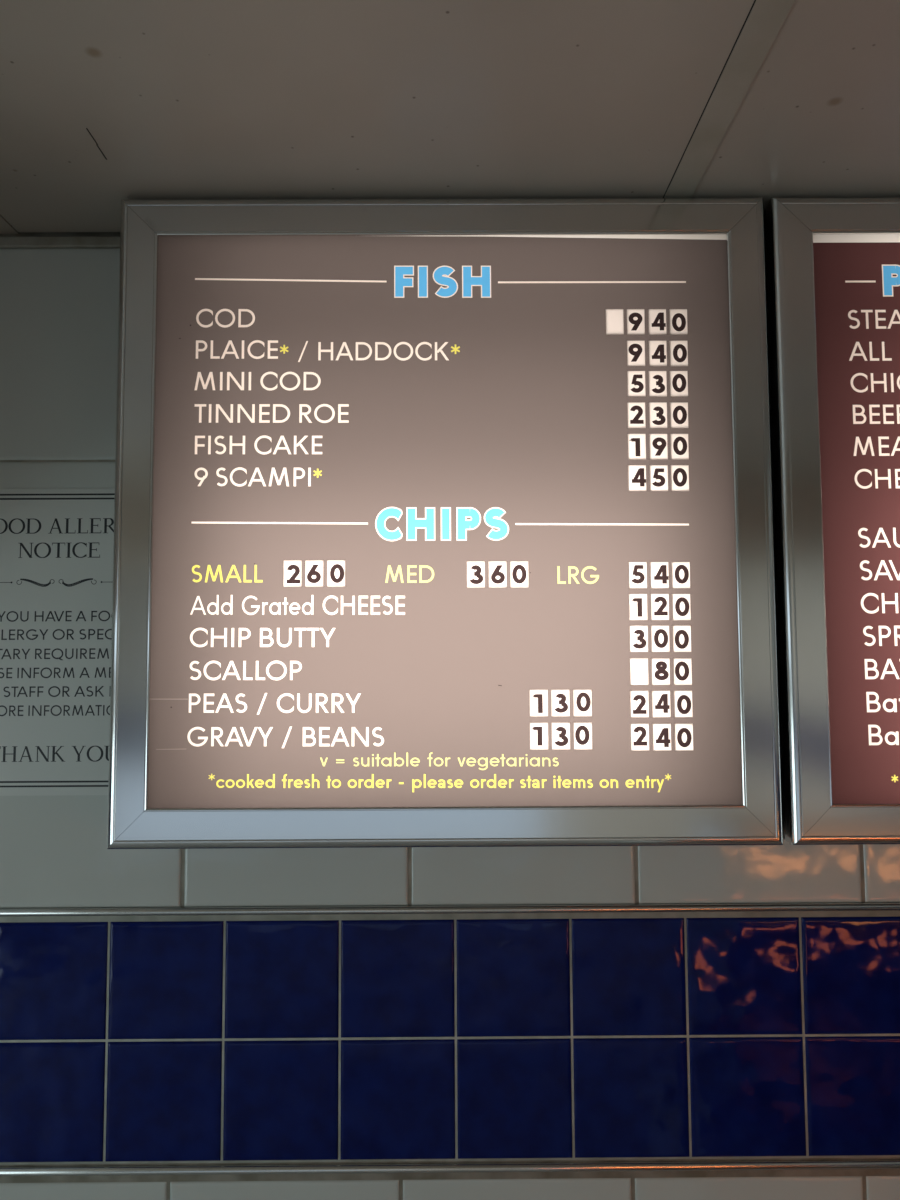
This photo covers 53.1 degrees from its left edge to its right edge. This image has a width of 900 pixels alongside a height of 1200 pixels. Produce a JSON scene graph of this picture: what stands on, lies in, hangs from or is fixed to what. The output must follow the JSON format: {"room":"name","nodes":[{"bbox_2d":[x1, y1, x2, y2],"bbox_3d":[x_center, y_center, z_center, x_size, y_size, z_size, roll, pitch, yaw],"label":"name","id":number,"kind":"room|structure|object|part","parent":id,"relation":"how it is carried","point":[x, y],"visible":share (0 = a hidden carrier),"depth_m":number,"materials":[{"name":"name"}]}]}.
{"room":"food shop","nodes":[
{"label":"food shop","id":0,"kind":"room"},
{"bbox_2d":[0,232,899,1199],"bbox_3d":[-0.302,0.570,1.243,4.900,2.225,0.123,0,-4,0],"label":"wall","id":1,"kind":"structure","parent":0,"point":[768,1035],"depth_m":1.19,"materials":[{"name":"grey tile"}]},
{"bbox_2d":[0,488,114,795],"bbox_3d":[-0.536,0.054,1.217,0.294,0.414,0.001,0,-4,0],"label":"notice","id":2,"kind":"object","parent":1,"relation":"attached to","point":[56,545],"visible":0.77,"depth_m":1.22,"materials":[{"name":"grey paper"}]},
{"bbox_2d":[0,236,119,248],"bbox_3d":[-0.307,-0.501,1.258,4.900,0.017,0.006,0,-4,0],"label":"trim","id":3,"kind":"structure","parent":1,"relation":"attached to","point":[6,242],"depth_m":1.25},
{"bbox_2d":[107,198,782,848],"bbox_3d":[-0.007,-0.103,1.174,0.824,0.818,0.111,0,-4,0],"label":"menu board","id":4,"kind":"object","parent":1,"relation":"attached to","point":[407,393],"visible":1,"depth_m":1.12,"materials":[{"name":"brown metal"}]},
{"bbox_3d":[-0.399,-0.105,1.123,0.056,0.818,0.024,-2,-5,27],"label":"frame rail","id":5,"kind":"part","parent":4,"relation":"part of","materials":[{"name":"silver metal"}]},
{"bbox_2d":[283,560,301,586],"bbox_3d":[-0.195,-0.033,1.117,0.022,0.033,0.001,0,-4,0],"label":"price card","id":6,"kind":"object","parent":4,"relation":"attached to","point":[292,569],"visible":1,"depth_m":1.12,"materials":[{"name":"white plastic"}]},
{"bbox_2d":[305,560,323,586],"bbox_3d":[-0.168,-0.033,1.117,0.022,0.033,0.001,0,-4,0],"label":"price card","id":7,"kind":"object","parent":4,"relation":"attached to","point":[314,569],"visible":1,"depth_m":1.12,"materials":[{"name":"white plastic"}]},
{"bbox_2d":[327,560,344,586],"bbox_3d":[-0.141,-0.033,1.117,0.022,0.033,0.001,0,-4,0],"label":"price card","id":8,"kind":"object","parent":4,"relation":"attached to","point":[335,568],"visible":1,"depth_m":1.12,"materials":[{"name":"white plastic"}]},
{"bbox_2d":[320,752,558,769],"bbox_3d":[-0.013,0.197,1.102,0.292,0.022,0.001,0,-4,0],"label":"print","id":9,"kind":"object","parent":4,"relation":"attached to","point":[377,758],"depth_m":1.10},
{"bbox_2d":[209,774,670,791],"bbox_3d":[-0.012,0.224,1.100,0.566,0.026,0.001,0,-4,0],"label":"print","id":10,"kind":"object","parent":4,"relation":"attached to","point":[273,781],"depth_m":1.10},
{"bbox_3d":[-0.009,-0.489,1.161,0.824,0.050,0.030,0,-4,0],"label":"frame rail","id":11,"kind":"part","parent":4,"relation":"part of","materials":[{"name":"silver metal"}]},
{"bbox_3d":[-0.005,0.277,1.106,0.824,0.050,0.030,0,-4,0],"label":"frame rail","id":12,"kind":"part","parent":4,"relation":"part of","materials":[{"name":"silver metal"}]},
{"bbox_2d":[467,561,484,587],"bbox_3d":[0.032,-0.032,1.118,0.022,0.033,0.001,0,-4,0],"label":"price card","id":13,"kind":"object","parent":4,"relation":"attached to","point":[475,569],"visible":1,"depth_m":1.12,"materials":[{"name":"white plastic"}]},
{"bbox_2d":[488,561,506,587],"bbox_3d":[0.059,-0.032,1.118,0.022,0.033,0.001,0,-4,0],"label":"price card","id":14,"kind":"object","parent":4,"relation":"attached to","point":[497,569],"visible":1,"depth_m":1.12,"materials":[{"name":"white plastic"}]},
{"bbox_2d":[510,561,528,587],"bbox_3d":[0.086,-0.032,1.118,0.022,0.033,0.001,0,-4,0],"label":"price card","id":15,"kind":"object","parent":4,"relation":"attached to","point":[519,578],"visible":1,"depth_m":1.12,"materials":[{"name":"white plastic"}]},
{"bbox_2d":[529,690,547,715],"bbox_3d":[0.109,0.127,1.107,0.022,0.033,0.001,0,-4,0],"label":"price card","id":16,"kind":"object","parent":4,"relation":"attached to","point":[538,699],"visible":1,"depth_m":1.11,"materials":[{"name":"white plastic"}]},
{"bbox_2d":[530,723,547,749],"bbox_3d":[0.109,0.167,1.104,0.022,0.033,0.001,0,-4,0],"label":"price card","id":17,"kind":"object","parent":4,"relation":"attached to","point":[538,732],"visible":1,"depth_m":1.10,"materials":[{"name":"white plastic"}]},
{"bbox_2d":[551,723,569,749],"bbox_3d":[0.136,0.167,1.104,0.022,0.033,0.001,0,-4,0],"label":"price card","id":18,"kind":"object","parent":4,"relation":"attached to","point":[560,731],"visible":1,"depth_m":1.10,"materials":[{"name":"white plastic"}]},
{"bbox_2d":[551,690,569,715],"bbox_3d":[0.136,0.127,1.107,0.022,0.033,0.001,0,-4,0],"label":"price card","id":19,"kind":"object","parent":4,"relation":"attached to","point":[560,699],"visible":1,"depth_m":1.11,"materials":[{"name":"white plastic"}]},
{"bbox_2d":[573,690,591,715],"bbox_3d":[0.163,0.127,1.107,0.022,0.033,0.001,0,-4,0],"label":"price card","id":20,"kind":"object","parent":4,"relation":"attached to","point":[582,699],"visible":1,"depth_m":1.11,"materials":[{"name":"white plastic"}]},
{"bbox_2d":[574,722,591,748],"bbox_3d":[0.163,0.167,1.105,0.022,0.033,0.001,0,-4,0],"label":"price card","id":21,"kind":"object","parent":4,"relation":"attached to","point":[582,732],"visible":1,"depth_m":1.10,"materials":[{"name":"white plastic"}]},
{"bbox_2d":[606,309,623,334],"bbox_3d":[0.209,-0.353,1.142,0.022,0.033,0.001,0,-4,0],"label":"price card","id":22,"kind":"object","parent":4,"relation":"attached to","point":[614,318],"visible":1,"depth_m":1.14,"materials":[{"name":"white plastic"}]},
{"bbox_2d":[627,341,644,365],"bbox_3d":[0.235,-0.312,1.139,0.022,0.033,0.001,0,-4,0],"label":"price card","id":23,"kind":"object","parent":4,"relation":"attached to","point":[635,349],"visible":1,"depth_m":1.14,"materials":[{"name":"white plastic"}]},
{"bbox_2d":[627,309,644,334],"bbox_3d":[0.236,-0.353,1.142,0.022,0.033,0.001,0,-4,0],"label":"price card","id":24,"kind":"object","parent":4,"relation":"attached to","point":[635,317],"visible":1,"depth_m":1.14,"materials":[{"name":"white plastic"}]},
{"bbox_2d":[627,402,645,427],"bbox_3d":[0.235,-0.233,1.133,0.022,0.033,0.001,0,-4,0],"label":"price card","id":25,"kind":"object","parent":4,"relation":"attached to","point":[636,418],"visible":1,"depth_m":1.13,"materials":[{"name":"white plastic"}]},
{"bbox_2d":[627,371,645,396],"bbox_3d":[0.235,-0.273,1.136,0.022,0.033,0.001,0,-4,0],"label":"price card","id":26,"kind":"object","parent":4,"relation":"attached to","point":[635,379],"visible":1,"depth_m":1.14,"materials":[{"name":"white plastic"}]},
{"bbox_2d":[628,465,645,490],"bbox_3d":[0.234,-0.152,1.128,0.022,0.033,0.001,0,-4,0],"label":"price card","id":27,"kind":"object","parent":4,"relation":"attached to","point":[636,473],"visible":1,"depth_m":1.13,"materials":[{"name":"white plastic"}]},
{"bbox_2d":[628,434,645,459],"bbox_3d":[0.235,-0.193,1.131,0.022,0.033,0.001,0,-4,0],"label":"price card","id":28,"kind":"object","parent":4,"relation":"attached to","point":[636,442],"visible":1,"depth_m":1.13,"materials":[{"name":"white plastic"}]},
{"bbox_2d":[628,562,646,587],"bbox_3d":[0.234,-0.031,1.119,0.022,0.033,0.001,0,-4,0],"label":"price card","id":29,"kind":"object","parent":4,"relation":"attached to","point":[637,570],"visible":1,"depth_m":1.12,"materials":[{"name":"white plastic"}]},
{"bbox_2d":[629,626,647,651],"bbox_3d":[0.234,0.048,1.113,0.022,0.033,0.001,0,-4,0],"label":"price card","id":30,"kind":"object","parent":4,"relation":"attached to","point":[638,635],"visible":1,"depth_m":1.11,"materials":[{"name":"white plastic"}]},
{"bbox_2d":[629,594,647,619],"bbox_3d":[0.233,0.009,1.116,0.022,0.033,0.001,0,-4,0],"label":"price card","id":31,"kind":"object","parent":4,"relation":"attached to","point":[637,602],"visible":1,"depth_m":1.12,"materials":[{"name":"white plastic"}]},
{"bbox_2d":[630,724,648,750],"bbox_3d":[0.233,0.168,1.105,0.022,0.033,0.001,0,-4,0],"label":"price card","id":32,"kind":"object","parent":4,"relation":"attached to","point":[639,732],"visible":1,"depth_m":1.10,"materials":[{"name":"white plastic"}]},
{"bbox_2d":[630,691,648,716],"bbox_3d":[0.233,0.128,1.108,0.022,0.033,0.001,0,-4,0],"label":"price card","id":33,"kind":"object","parent":4,"relation":"attached to","point":[639,700],"visible":1,"depth_m":1.11,"materials":[{"name":"white plastic"}]},
{"bbox_2d":[630,658,648,684],"bbox_3d":[0.233,0.088,1.111,0.022,0.033,0.001,0,-4,0],"label":"price card","id":34,"kind":"object","parent":4,"relation":"attached to","point":[638,667],"visible":1,"depth_m":1.11,"materials":[{"name":"white plastic"}]},
{"bbox_2d":[648,371,666,396],"bbox_3d":[0.262,-0.273,1.136,0.022,0.033,0.001,0,-4,0],"label":"price card","id":35,"kind":"object","parent":4,"relation":"attached to","point":[657,379],"visible":1,"depth_m":1.14,"materials":[{"name":"white plastic"}]},
{"bbox_2d":[648,309,666,334],"bbox_3d":[0.263,-0.353,1.142,0.022,0.033,0.001,0,-4,0],"label":"price card","id":36,"kind":"object","parent":4,"relation":"attached to","point":[656,317],"visible":1,"depth_m":1.14,"materials":[{"name":"white plastic"}]},
{"bbox_2d":[649,402,666,427],"bbox_3d":[0.262,-0.233,1.133,0.022,0.033,0.001,0,-4,0],"label":"price card","id":37,"kind":"object","parent":4,"relation":"attached to","point":[657,410],"visible":1,"depth_m":1.13,"materials":[{"name":"white plastic"}]},
{"bbox_2d":[649,341,666,365],"bbox_3d":[0.263,-0.312,1.139,0.022,0.033,0.001,0,-4,0],"label":"price card","id":38,"kind":"object","parent":4,"relation":"attached to","point":[657,349],"visible":1,"depth_m":1.14,"materials":[{"name":"white plastic"}]},
{"bbox_2d":[649,434,667,459],"bbox_3d":[0.262,-0.193,1.131,0.022,0.033,0.001,0,-4,0],"label":"price card","id":39,"kind":"object","parent":4,"relation":"attached to","point":[658,448],"visible":1,"depth_m":1.13,"materials":[{"name":"white plastic"}]},
{"bbox_2d":[650,465,667,490],"bbox_3d":[0.262,-0.152,1.128,0.022,0.033,0.001,0,-4,0],"label":"price card","id":40,"kind":"object","parent":4,"relation":"attached to","point":[658,474],"visible":1,"depth_m":1.13,"materials":[{"name":"white plastic"}]},
{"bbox_2d":[650,594,668,619],"bbox_3d":[0.260,0.009,1.116,0.022,0.033,0.001,0,-4,0],"label":"price card","id":41,"kind":"object","parent":4,"relation":"attached to","point":[659,602],"visible":1,"depth_m":1.12,"materials":[{"name":"white plastic"}]},
{"bbox_2d":[650,562,668,587],"bbox_3d":[0.260,-0.031,1.119,0.022,0.033,0.001,0,-4,0],"label":"price card","id":42,"kind":"object","parent":4,"relation":"attached to","point":[659,574],"visible":1,"depth_m":1.12,"materials":[{"name":"white plastic"}]},
{"bbox_2d":[651,658,669,684],"bbox_3d":[0.260,0.088,1.111,0.022,0.033,0.001,0,-4,0],"label":"price card","id":43,"kind":"object","parent":4,"relation":"attached to","point":[660,667],"visible":1,"depth_m":1.11,"materials":[{"name":"white plastic"}]},
{"bbox_2d":[651,626,669,651],"bbox_3d":[0.260,0.048,1.113,0.022,0.033,0.001,0,-4,0],"label":"price card","id":44,"kind":"object","parent":4,"relation":"attached to","point":[659,634],"visible":1,"depth_m":1.11,"materials":[{"name":"white plastic"}]},
{"bbox_2d":[652,723,670,750],"bbox_3d":[0.260,0.168,1.105,0.022,0.033,0.001,0,-4,0],"label":"price card","id":45,"kind":"object","parent":4,"relation":"attached to","point":[661,733],"visible":1,"depth_m":1.10,"materials":[{"name":"white plastic"}]},
{"bbox_2d":[652,691,670,716],"bbox_3d":[0.260,0.128,1.108,0.022,0.033,0.001,0,-4,0],"label":"price card","id":46,"kind":"object","parent":4,"relation":"attached to","point":[660,699],"visible":1,"depth_m":1.11,"materials":[{"name":"white plastic"}]},
{"bbox_2d":[669,371,687,396],"bbox_3d":[0.289,-0.273,1.137,0.022,0.033,0.001,0,-4,0],"label":"price card","id":47,"kind":"object","parent":4,"relation":"attached to","point":[678,380],"visible":1,"depth_m":1.14,"materials":[{"name":"white plastic"}]},
{"bbox_2d":[669,341,687,365],"bbox_3d":[0.289,-0.312,1.139,0.022,0.033,0.001,0,-4,0],"label":"price card","id":48,"kind":"object","parent":4,"relation":"attached to","point":[678,350],"visible":1,"depth_m":1.14,"materials":[{"name":"white plastic"}]},
{"bbox_2d":[669,309,687,334],"bbox_3d":[0.290,-0.353,1.142,0.022,0.033,0.001,0,-4,0],"label":"price card","id":49,"kind":"object","parent":4,"relation":"attached to","point":[677,317],"visible":1,"depth_m":1.14,"materials":[{"name":"white plastic"}]},
{"bbox_2d":[670,402,687,427],"bbox_3d":[0.288,-0.233,1.134,0.022,0.033,0.001,0,-4,0],"label":"price card","id":50,"kind":"object","parent":4,"relation":"attached to","point":[678,411],"visible":1,"depth_m":1.13,"materials":[{"name":"white plastic"}]},
{"bbox_2d":[670,465,688,490],"bbox_3d":[0.288,-0.153,1.128,0.022,0.033,0.001,0,-4,0],"label":"price card","id":51,"kind":"object","parent":4,"relation":"attached to","point":[679,473],"visible":1,"depth_m":1.13,"materials":[{"name":"white plastic"}]},
{"bbox_2d":[670,434,688,459],"bbox_3d":[0.288,-0.193,1.131,0.022,0.033,0.001,0,-4,0],"label":"price card","id":52,"kind":"object","parent":4,"relation":"attached to","point":[679,449],"visible":1,"depth_m":1.13,"materials":[{"name":"white plastic"}]},
{"bbox_2d":[671,562,689,587],"bbox_3d":[0.287,-0.031,1.119,0.022,0.033,0.001,0,-4,0],"label":"price card","id":53,"kind":"object","parent":4,"relation":"attached to","point":[680,570],"visible":1,"depth_m":1.12,"materials":[{"name":"white plastic"}]},
{"bbox_2d":[672,625,690,651],"bbox_3d":[0.287,0.048,1.114,0.022,0.033,0.001,0,-4,0],"label":"price card","id":54,"kind":"object","parent":4,"relation":"attached to","point":[681,634],"visible":1,"depth_m":1.11,"materials":[{"name":"white plastic"}]},
{"bbox_2d":[672,594,690,619],"bbox_3d":[0.287,0.009,1.116,0.022,0.033,0.001,0,-4,0],"label":"price card","id":55,"kind":"object","parent":4,"relation":"attached to","point":[680,602],"visible":1,"depth_m":1.12,"materials":[{"name":"white plastic"}]},
{"bbox_2d":[673,658,691,684],"bbox_3d":[0.287,0.088,1.111,0.022,0.033,0.001,0,-4,0],"label":"price card","id":56,"kind":"object","parent":4,"relation":"attached to","point":[682,668],"visible":1,"depth_m":1.11,"materials":[{"name":"white plastic"}]},
{"bbox_2d":[674,723,692,749],"bbox_3d":[0.287,0.168,1.105,0.022,0.033,0.001,0,-4,0],"label":"price card","id":57,"kind":"object","parent":4,"relation":"attached to","point":[683,733],"visible":1,"depth_m":1.10,"materials":[{"name":"white plastic"}]},
{"bbox_2d":[674,691,692,716],"bbox_3d":[0.287,0.128,1.108,0.022,0.033,0.001,0,-4,0],"label":"price card","id":58,"kind":"object","parent":4,"relation":"attached to","point":[682,700],"visible":1,"depth_m":1.11,"materials":[{"name":"white plastic"}]},
{"bbox_3d":[0.384,-0.109,1.127,0.056,0.818,0.024,2,-5,-28],"label":"frame rail","id":59,"kind":"part","parent":4,"relation":"part of","materials":[{"name":"silver metal"}]},
{"bbox_2d":[0,1159,899,1175],"bbox_3d":[-0.300,0.741,1.170,4.900,0.012,0.012,0,-4,0],"label":"trim","id":60,"kind":"structure","parent":1,"relation":"attached to","point":[847,1164],"depth_m":1.17,"materials":[{"name":"silver metal"}]},
{"bbox_2d":[0,902,899,916],"bbox_3d":[-0.302,0.413,1.194,4.900,0.011,0.012,0,-4,0],"label":"trim","id":61,"kind":"structure","parent":1,"relation":"attached to","point":[837,906],"depth_m":1.19,"materials":[{"name":"silver metal"}]},
{"bbox_2d":[764,198,899,844],"bbox_3d":[0.827,-0.107,1.178,0.824,0.818,0.111,0,-4,0],"label":"menu board","id":62,"kind":"object","parent":1,"relation":"attached to","point":[832,265],"visible":1,"depth_m":1.13,"materials":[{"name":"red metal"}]},
{"bbox_3d":[0.435,-0.109,1.127,0.056,0.818,0.024,-2,-5,27],"label":"frame rail","id":63,"kind":"part","parent":62,"relation":"part of","materials":[{"name":"silver metal"}]},
{"bbox_3d":[0.825,-0.493,1.165,0.824,0.050,0.030,0,-4,0],"label":"frame rail","id":64,"kind":"part","parent":62,"relation":"part of","materials":[{"name":"silver metal"}]},
{"bbox_3d":[0.829,0.273,1.111,0.824,0.050,0.030,0,-4,0],"label":"frame rail","id":65,"kind":"part","parent":62,"relation":"part of","materials":[{"name":"silver metal"}]},
{"bbox_3d":[0.827,-0.104,1.127,0.729,0.710,0.001,0,-4,0],"label":"maroon panel","id":66,"kind":"part","parent":62,"relation":"part of","materials":[{"name":"brown plastic"}]},
{"bbox_2d":[0,0,899,233],"bbox_3d":[-0.294,-0.742,-1.519,5.100,0.060,5.820,0,-4,0],"label":"ceiling","id":67,"kind":"structure","parent":0,"point":[104,103],"depth_m":0.97,"materials":[{"name":"grey paint"}]},
{"bbox_2d":[663,0,794,197],"bbox_3d":[0.308,-0.715,-1.530,0.037,0.002,5.596,0,-4,0],"label":"trim","id":68,"kind":"structure","parent":67,"relation":"attached to","point":[765,19],"depth_m":0.95,"materials":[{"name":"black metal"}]}
]}

